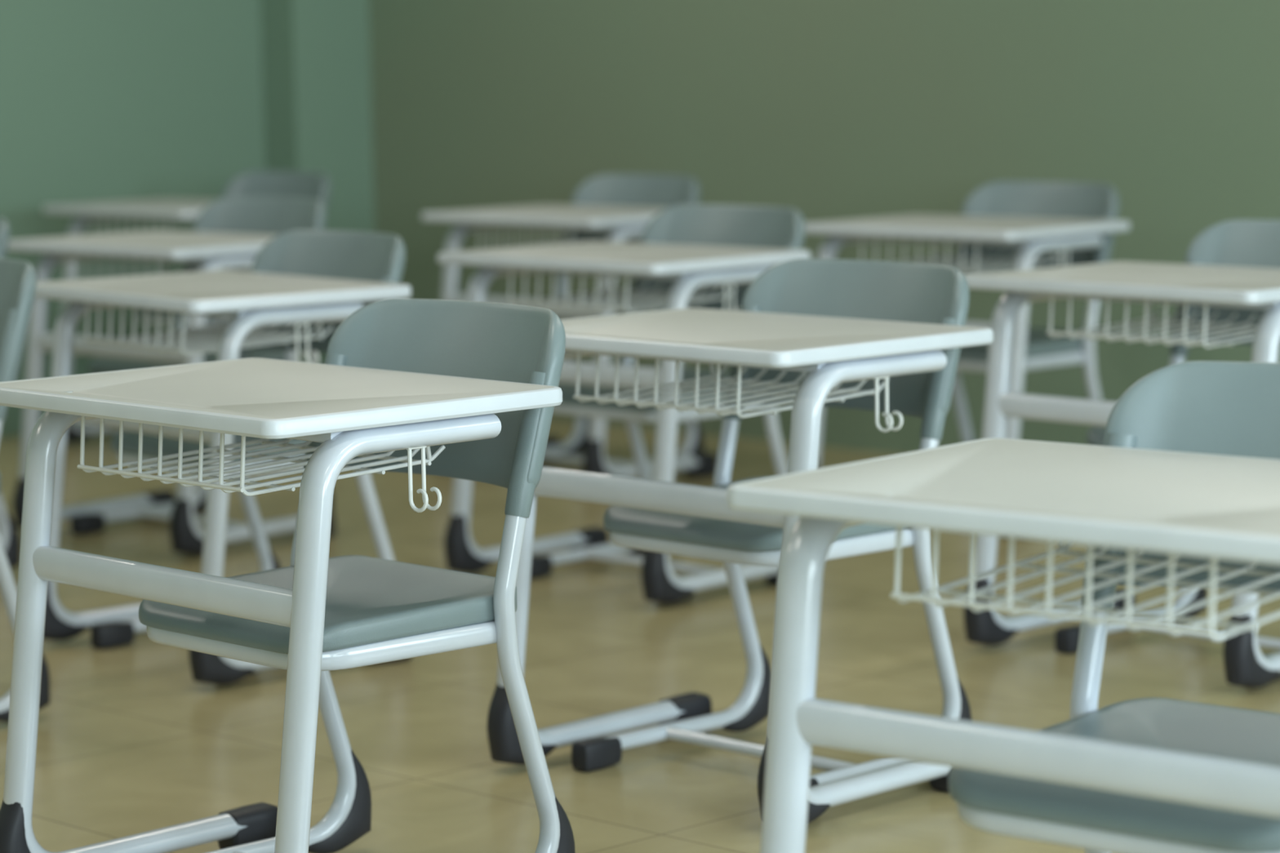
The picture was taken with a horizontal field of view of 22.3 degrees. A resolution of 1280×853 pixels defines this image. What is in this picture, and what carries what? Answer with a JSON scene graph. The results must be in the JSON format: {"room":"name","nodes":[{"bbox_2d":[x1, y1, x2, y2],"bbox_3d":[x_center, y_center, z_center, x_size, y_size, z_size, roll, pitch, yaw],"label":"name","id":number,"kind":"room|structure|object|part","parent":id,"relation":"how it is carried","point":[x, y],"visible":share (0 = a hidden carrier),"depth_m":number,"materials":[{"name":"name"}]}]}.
{"room":"classroom","nodes":[
{"label":"classroom","id":0,"kind":"room"},
{"bbox_2d":[0,0,265,438],"bbox_3d":[-4.671,-1.192,8.223,9.900,3.120,0.200,-8,9,-44],"label":"wall","id":1,"kind":"structure","parent":0,"point":[101,100],"depth_m":10.99,"materials":[{"name":"green paint"}]},
{"bbox_2d":[260,0,374,364],"bbox_3d":[-1.151,-1.629,11.429,0.345,3.120,0.180,-8,9,-44],"label":"column","id":2,"kind":"structure","parent":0,"point":[316,57],"depth_m":11.40,"materials":[{"name":"green paint"}]},
{"bbox_2d":[0,419,1279,852],"bbox_3d":[-0.596,0.799,4.503,10.100,0.100,11.480,-8,9,-44],"label":"floor","id":3,"kind":"structure","parent":0,"point":[128,744],"depth_m":6.38,"materials":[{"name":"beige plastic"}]},
{"bbox_2d":[0,217,20,569],"bbox_3d":[-1.832,-0.064,7.858,0.555,0.871,0.520,-8,9,-44],"label":"chair","id":4,"kind":"object","parent":3,"relation":"on","point":[9,534],"visible":0.84,"depth_m":7.83,"materials":[{"name":"grey plastic"}]},
{"bbox_3d":[-1.857,-0.027,7.837,0.436,0.756,0.508,-8,9,-44],"label":"frame","id":5,"kind":"part","parent":4,"relation":"part of","materials":[{"name":"white metal"}]},
{"bbox_3d":[-1.704,-0.371,7.955,0.178,0.290,0.520,-8,9,-44],"label":"backrest","id":6,"kind":"part","parent":4,"relation":"part of","materials":[{"name":"grey plastic"}]},
{"bbox_2d":[0,257,49,722],"bbox_3d":[-1.452,0.129,6.160,0.555,0.871,0.520,-8,9,-44],"label":"chair","id":7,"kind":"object","parent":3,"relation":"on","point":[17,277],"visible":0.7,"depth_m":6.08,"materials":[{"name":"grey plastic"}]},
{"bbox_3d":[-1.476,0.167,6.140,0.436,0.756,0.508,-8,9,-44],"label":"frame","id":8,"kind":"part","parent":7,"relation":"part of","materials":[{"name":"white metal"}]},
{"bbox_3d":[-1.323,-0.177,6.258,0.178,0.290,0.520,-8,9,-44],"label":"backrest","id":9,"kind":"part","parent":7,"relation":"part of","materials":[{"name":"grey plastic"}]},
{"bbox_2d":[42,198,217,442],"bbox_3d":[-1.478,-0.323,10.394,0.738,0.780,0.533,6,9,44],"label":"school desk","id":10,"kind":"object","parent":3,"relation":"on","point":[167,210],"visible":0.28,"depth_m":10.34,"materials":[{"name":"white plastic"}]},
{"bbox_3d":[-1.726,-0.344,10.617,0.056,0.729,0.466,6,9,44],"label":"frame","id":11,"kind":"part","parent":10,"relation":"part of","materials":[{"name":"white metal"}]},
{"bbox_2d":[93,215,193,234],"bbox_3d":[-1.483,-0.635,10.338,0.409,0.099,0.367,6,9,44],"label":"wire basket","id":12,"kind":"object","parent":10,"relation":"on","point":[187,220],"depth_m":10.24,"materials":[{"name":"white metal"}]},
{"bbox_2d":[7,230,335,555],"bbox_3d":[-1.224,-0.099,8.450,0.738,0.780,0.533,5,9,43],"label":"school desk","id":13,"kind":"object","parent":3,"relation":"on","point":[212,251],"visible":0.43,"depth_m":8.31,"materials":[{"name":"white plastic"}]},
{"bbox_3d":[-1.474,-0.119,8.670,0.056,0.729,0.466,5,9,43],"label":"frame","id":14,"kind":"part","parent":13,"relation":"part of","materials":[{"name":"white metal"}]},
{"bbox_2d":[64,253,244,279],"bbox_3d":[-1.229,-0.410,8.394,0.409,0.099,0.367,5,9,43],"label":"wire basket","id":15,"kind":"object","parent":13,"relation":"on","point":[100,257],"depth_m":8.30,"materials":[{"name":"white metal"}]},
{"bbox_3d":[-0.994,-0.073,8.216,0.056,0.729,0.466,5,9,43],"label":"frame","id":16,"kind":"part","parent":13,"relation":"part of","materials":[{"name":"white metal"}]},
{"bbox_2d":[70,196,333,535],"bbox_3d":[-1.136,-0.155,8.527,0.520,0.871,0.555,6,9,44],"label":"chair","id":17,"kind":"object","parent":3,"relation":"on","point":[266,215],"visible":0.23,"depth_m":8.64,"materials":[{"name":"grey plastic"}]},
{"bbox_3d":[-1.160,-0.117,8.506,0.508,0.756,0.436,6,9,44],"label":"frame","id":18,"kind":"part","parent":17,"relation":"part of","materials":[{"name":"white metal"}]},
{"bbox_3d":[-1.010,-0.461,8.627,0.520,0.290,0.178,6,9,44],"label":"backrest","id":19,"kind":"part","parent":17,"relation":"part of","materials":[{"name":"grey plastic"}]},
{"bbox_2d":[35,270,411,685],"bbox_3d":[-0.891,0.091,6.790,0.533,0.780,0.738,-6,9,-39],"label":"school desk","id":20,"kind":"object","parent":3,"relation":"on","point":[253,301],"visible":0.62,"depth_m":6.60,"materials":[{"name":"white plastic"}]},
{"bbox_3d":[-1.110,0.067,7.041,0.466,0.729,0.056,-6,9,-39],"label":"frame","id":21,"kind":"part","parent":20,"relation":"part of","materials":[{"name":"white metal"}]},
{"bbox_2d":[83,302,333,355],"bbox_3d":[-0.898,-0.220,6.734,0.367,0.099,0.409,-6,9,-39],"label":"wire basket","id":22,"kind":"object","parent":20,"relation":"on","point":[164,341],"depth_m":6.69,"materials":[{"name":"white metal"}]},
{"bbox_3d":[-0.694,0.120,6.529,0.466,0.729,0.056,-6,9,-39],"label":"frame","id":23,"kind":"part","parent":20,"relation":"part of","materials":[{"name":"white metal"}]},
{"bbox_2d":[136,170,330,363],"bbox_3d":[-1.301,-0.370,10.374,0.555,0.871,0.520,-8,9,-44],"label":"chair","id":24,"kind":"object","parent":3,"relation":"on","point":[304,184],"visible":0.24,"depth_m":10.49,"materials":[{"name":"grey plastic"}]},
{"bbox_3d":[-1.325,-0.332,10.354,0.436,0.756,0.508,-8,9,-44],"label":"frame","id":25,"kind":"part","parent":24,"relation":"part of","materials":[{"name":"white metal"}]},
{"bbox_3d":[-1.172,-0.676,10.472,0.178,0.290,0.520,-8,9,-44],"label":"backrest","id":26,"kind":"part","parent":24,"relation":"part of","materials":[{"name":"grey plastic"}]},
{"bbox_2d":[90,229,405,675],"bbox_3d":[-0.804,0.036,6.855,0.555,0.871,0.520,-7,9,-40],"label":"chair","id":27,"kind":"object","parent":3,"relation":"on","point":[357,255],"visible":0.41,"depth_m":6.94,"materials":[{"name":"grey plastic"}]},
{"bbox_3d":[-0.830,0.074,6.836,0.436,0.756,0.508,-7,9,-40],"label":"frame","id":28,"kind":"part","parent":27,"relation":"part of","materials":[{"name":"white metal"}]},
{"bbox_3d":[-0.666,-0.269,6.943,0.178,0.290,0.520,-7,9,-40],"label":"backrest","id":29,"kind":"part","parent":27,"relation":"part of","materials":[{"name":"grey plastic"}]},
{"bbox_2d":[0,357,562,852],"bbox_3d":[-0.540,0.329,4.722,0.533,0.780,0.738,-7,9,-43],"label":"school desk","id":30,"kind":"object","parent":3,"relation":"on","point":[353,411],"visible":0.98,"depth_m":4.58,"materials":[{"name":"white plastic"}]},
{"bbox_3d":[-0.780,0.307,4.954,0.466,0.729,0.056,-7,9,-43],"label":"frame","id":31,"kind":"part","parent":30,"relation":"part of","materials":[{"name":"white metal"}]},
{"bbox_2d":[77,415,445,496],"bbox_3d":[-0.546,0.018,4.666,0.367,0.099,0.409,-7,9,-43],"label":"wire basket","id":32,"kind":"object","parent":30,"relation":"on","point":[240,453],"depth_m":4.62,"materials":[{"name":"white metal"}]},
{"bbox_3d":[-0.323,0.356,4.478,0.466,0.729,0.056,-7,9,-43],"label":"frame","id":33,"kind":"part","parent":30,"relation":"part of","materials":[{"name":"white metal"}]},
{"bbox_2d":[138,298,575,852],"bbox_3d":[-0.423,0.272,4.779,0.555,0.877,0.520,-7,9,-43],"label":"chair","id":34,"kind":"object","parent":3,"relation":"on","point":[379,611],"visible":0.77,"depth_m":4.76,"materials":[{"name":"grey plastic"}]},
{"bbox_3d":[-0.447,0.309,4.759,0.436,0.761,0.508,-7,9,-43],"label":"frame","id":35,"kind":"part","parent":34,"relation":"part of","materials":[{"name":"white metal"}]},
{"bbox_3d":[-0.292,-0.036,4.874,0.178,0.292,0.520,-7,9,-43],"label":"backrest","id":36,"kind":"part","parent":34,"relation":"part of","materials":[{"name":"grey plastic"}]},
{"bbox_2d":[421,204,716,478],"bbox_3d":[-0.203,-0.244,9.534,0.738,0.780,0.533,6,9,44],"label":"school desk","id":37,"kind":"object","parent":3,"relation":"on","point":[623,223],"visible":0.39,"depth_m":9.35,"materials":[{"name":"white plastic"}]},
{"bbox_3d":[-0.449,-0.264,9.759,0.056,0.729,0.466,6,9,44],"label":"frame","id":38,"kind":"part","parent":37,"relation":"part of","materials":[{"name":"white metal"}]},
{"bbox_2d":[478,223,636,249],"bbox_3d":[-0.208,-0.555,9.478,0.409,0.099,0.367,6,9,44],"label":"wire basket","id":39,"kind":"object","parent":37,"relation":"on","point":[558,229],"depth_m":9.39,"materials":[{"name":"white metal"}]},
{"bbox_3d":[0.022,-0.217,9.296,0.056,0.729,0.466,6,9,44],"label":"frame","id":40,"kind":"part","parent":37,"relation":"part of","materials":[{"name":"white metal"}]},
{"bbox_2d":[437,240,810,604],"bbox_3d":[-0.037,-0.022,7.629,0.738,0.780,0.533,6,9,44],"label":"school desk","id":41,"kind":"object","parent":3,"relation":"on","point":[693,267],"visible":0.8,"depth_m":7.44,"materials":[{"name":"white plastic"}]},
{"bbox_3d":[-0.283,-0.043,7.855,0.056,0.729,0.466,6,9,44],"label":"frame","id":42,"kind":"part","parent":41,"relation":"part of","materials":[{"name":"white metal"}]},
{"bbox_2d":[506,267,736,313],"bbox_3d":[-0.043,-0.333,7.573,0.409,0.099,0.367,6,9,44],"label":"wire basket","id":43,"kind":"object","parent":41,"relation":"on","point":[612,307],"depth_m":7.53,"materials":[{"name":"white metal"}]},
{"bbox_3d":[0.187,0.004,7.391,0.056,0.729,0.466,6,9,44],"label":"frame","id":44,"kind":"part","parent":41,"relation":"part of","materials":[{"name":"white metal"}]},
{"bbox_2d":[544,173,703,471],"bbox_3d":[-0.138,-0.302,9.634,0.555,0.871,0.520,-8,9,-44],"label":"chair","id":45,"kind":"object","parent":3,"relation":"on","point":[633,190],"visible":0.34,"depth_m":9.80,"materials":[{"name":"grey plastic"}]},
{"bbox_3d":[-0.162,-0.265,9.614,0.436,0.756,0.508,-8,9,-44],"label":"frame","id":46,"kind":"part","parent":45,"relation":"part of","materials":[{"name":"white metal"}]},
{"bbox_3d":[-0.009,-0.608,9.732,0.178,0.290,0.520,-8,9,-44],"label":"backrest","id":47,"kind":"part","parent":45,"relation":"part of","materials":[{"name":"grey plastic"}]},
{"bbox_2d":[530,204,804,598],"bbox_3d":[0.072,-0.076,7.684,0.555,0.871,0.520,-8,9,-44],"label":"chair","id":48,"kind":"object","parent":3,"relation":"on","point":[695,224],"visible":0.4,"depth_m":7.77,"materials":[{"name":"grey plastic"}]},
{"bbox_3d":[0.048,-0.039,7.664,0.436,0.756,0.508,-8,9,-44],"label":"frame","id":49,"kind":"part","parent":48,"relation":"part of","materials":[{"name":"white metal"}]},
{"bbox_3d":[0.201,-0.382,7.782,0.178,0.290,0.520,-8,9,-44],"label":"backrest","id":50,"kind":"part","parent":48,"relation":"part of","materials":[{"name":"grey plastic"}]},
{"bbox_2d":[486,307,993,823],"bbox_3d":[0.160,0.220,5.545,0.533,0.780,0.738,-7,9,-43],"label":"school desk","id":51,"kind":"object","parent":3,"relation":"on","point":[833,351],"visible":0.65,"depth_m":5.38,"materials":[{"name":"white plastic"}]},
{"bbox_3d":[-0.078,0.199,5.778,0.466,0.729,0.056,-7,9,-43],"label":"frame","id":52,"kind":"part","parent":51,"relation":"part of","materials":[{"name":"white metal"}]},
{"bbox_2d":[573,351,888,417],"bbox_3d":[0.154,-0.091,5.489,0.367,0.099,0.409,-7,9,-43],"label":"wire basket","id":53,"kind":"object","parent":51,"relation":"on","point":[695,405],"depth_m":5.45,"materials":[{"name":"white metal"}]},
{"bbox_3d":[0.377,0.247,5.300,0.466,0.729,0.056,-7,9,-43],"label":"frame","id":54,"kind":"part","parent":51,"relation":"part of","materials":[{"name":"white metal"}]},
{"bbox_2d":[571,258,971,786],"bbox_3d":[0.250,0.163,5.627,0.555,0.871,0.520,-7,9,-43],"label":"chair","id":55,"kind":"object","parent":3,"relation":"on","point":[859,289],"visible":0.61,"depth_m":5.66,"materials":[{"name":"grey plastic"}]},
{"bbox_3d":[0.225,0.201,5.607,0.436,0.756,0.508,-7,9,-43],"label":"frame","id":56,"kind":"part","parent":55,"relation":"part of","materials":[{"name":"white metal"}]},
{"bbox_3d":[0.381,-0.143,5.722,0.178,0.290,0.520,-7,9,-43],"label":"backrest","id":57,"kind":"part","parent":55,"relation":"part of","materials":[{"name":"grey plastic"}]},
{"bbox_2d":[804,213,1129,468],"bbox_3d":[0.853,-0.154,8.620,0.738,0.780,0.533,6,9,44],"label":"school desk","id":58,"kind":"object","parent":3,"relation":"on","point":[1036,236],"visible":0.48,"depth_m":8.40,"materials":[{"name":"white plastic"}]},
{"bbox_3d":[0.606,-0.174,8.844,0.056,0.729,0.466,6,9,44],"label":"frame","id":59,"kind":"part","parent":58,"relation":"part of","materials":[{"name":"white metal"}]},
{"bbox_2d":[860,235,1060,275],"bbox_3d":[0.848,-0.465,8.564,0.409,0.099,0.367,6,9,44],"label":"wire basket","id":60,"kind":"object","parent":58,"relation":"on","point":[964,260],"depth_m":8.52,"materials":[{"name":"white metal"}]},
{"bbox_3d":[1.079,-0.128,8.384,0.056,0.729,0.466,6,9,44],"label":"frame","id":61,"kind":"part","parent":58,"relation":"part of","materials":[{"name":"white metal"}]},
{"bbox_2d":[726,437,1279,852],"bbox_3d":[0.541,0.449,3.546,0.738,0.780,0.533,5,9,40],"label":"school desk","id":62,"kind":"object","parent":3,"relation":"on","point":[1176,504],"visible":1,"depth_m":3.46,"materials":[{"name":"white plastic"}]},
{"bbox_3d":[0.278,0.431,3.752,0.056,0.729,0.466,5,9,40],"label":"frame","id":63,"kind":"part","parent":62,"relation":"part of","materials":[{"name":"white metal"}]},
{"bbox_2d":[890,526,1279,640],"bbox_3d":[0.537,0.138,3.490,0.409,0.099,0.367,5,9,40],"label":"wire basket","id":64,"kind":"object","parent":62,"relation":"on","point":[1089,606],"depth_m":3.44,"materials":[{"name":"white metal"}]},
{"bbox_2d":[951,181,1119,442],"bbox_3d":[0.958,-0.208,8.681,0.555,0.871,0.520,-8,9,-44],"label":"chair","id":65,"kind":"object","parent":3,"relation":"on","point":[1031,199],"visible":0.35,"depth_m":8.74,"materials":[{"name":"grey plastic"}]},
{"bbox_3d":[0.934,-0.171,8.661,0.436,0.756,0.508,-8,9,-44],"label":"frame","id":66,"kind":"part","parent":65,"relation":"part of","materials":[{"name":"white metal"}]},
{"bbox_3d":[1.087,-0.514,8.779,0.178,0.290,0.520,-8,9,-44],"label":"backrest","id":67,"kind":"part","parent":65,"relation":"part of","materials":[{"name":"grey plastic"}]},
{"bbox_2d":[948,360,1279,852],"bbox_3d":[0.649,0.392,3.602,0.520,0.877,0.555,5,9,40],"label":"chair","id":68,"kind":"object","parent":3,"relation":"on","point":[1212,407],"visible":0.58,"depth_m":3.74,"materials":[{"name":"grey plastic"}]},
{"bbox_3d":[0.627,0.430,3.580,0.508,0.761,0.436,5,9,40],"label":"frame","id":69,"kind":"part","parent":68,"relation":"part of","materials":[{"name":"white metal"}]},
{"bbox_3d":[0.765,0.083,3.711,0.520,0.292,0.178,5,9,40],"label":"backrest","id":70,"kind":"part","parent":68,"relation":"part of","materials":[{"name":"grey plastic"}]},
{"bbox_2d":[963,261,1279,688],"bbox_3d":[1.097,0.082,6.584,0.533,0.780,0.738,-7,9,-42],"label":"school desk","id":71,"kind":"object","parent":3,"relation":"on","point":[1245,665],"visible":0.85,"depth_m":6.53,"materials":[{"name":"white plastic"}]},
{"bbox_3d":[0.860,0.060,6.819,0.466,0.729,0.056,-7,9,-42],"label":"frame","id":72,"kind":"part","parent":71,"relation":"part of","materials":[{"name":"white metal"}]},
{"bbox_2d":[1047,293,1257,348],"bbox_3d":[1.090,-0.229,6.528,0.367,0.099,0.409,-7,9,-42],"label":"wire basket","id":73,"kind":"object","parent":71,"relation":"on","point":[1184,328],"depth_m":6.49,"materials":[{"name":"white metal"}]},
{"bbox_3d":[1.311,0.109,6.337,0.466,0.729,0.056,-7,9,-42],"label":"frame","id":74,"kind":"part","parent":71,"relation":"part of","materials":[{"name":"white metal"}]},
{"bbox_2d":[1054,219,1279,681],"bbox_3d":[1.225,0.028,6.637,0.555,0.871,0.520,-7,9,-43],"label":"chair","id":75,"kind":"object","parent":3,"relation":"on","point":[1252,243],"visible":0.36,"depth_m":6.85,"materials":[{"name":"grey plastic"}]},
{"bbox_3d":[1.201,0.065,6.617,0.436,0.756,0.508,-7,9,-43],"label":"frame","id":76,"kind":"part","parent":75,"relation":"part of","materials":[{"name":"white metal"}]},
{"bbox_3d":[1.356,-0.278,6.732,0.178,0.290,0.520,-7,9,-43],"label":"backrest","id":77,"kind":"part","parent":75,"relation":"part of","materials":[{"name":"grey plastic"}]},
{"bbox_2d":[368,0,1279,453],"bbox_3d":[2.886,-1.266,7.775,0.200,3.120,11.480,-8,9,-44],"label":"wall","id":78,"kind":"structure","parent":0,"point":[824,110],"depth_m":9.95,"materials":[{"name":"green paint"}]}
]}

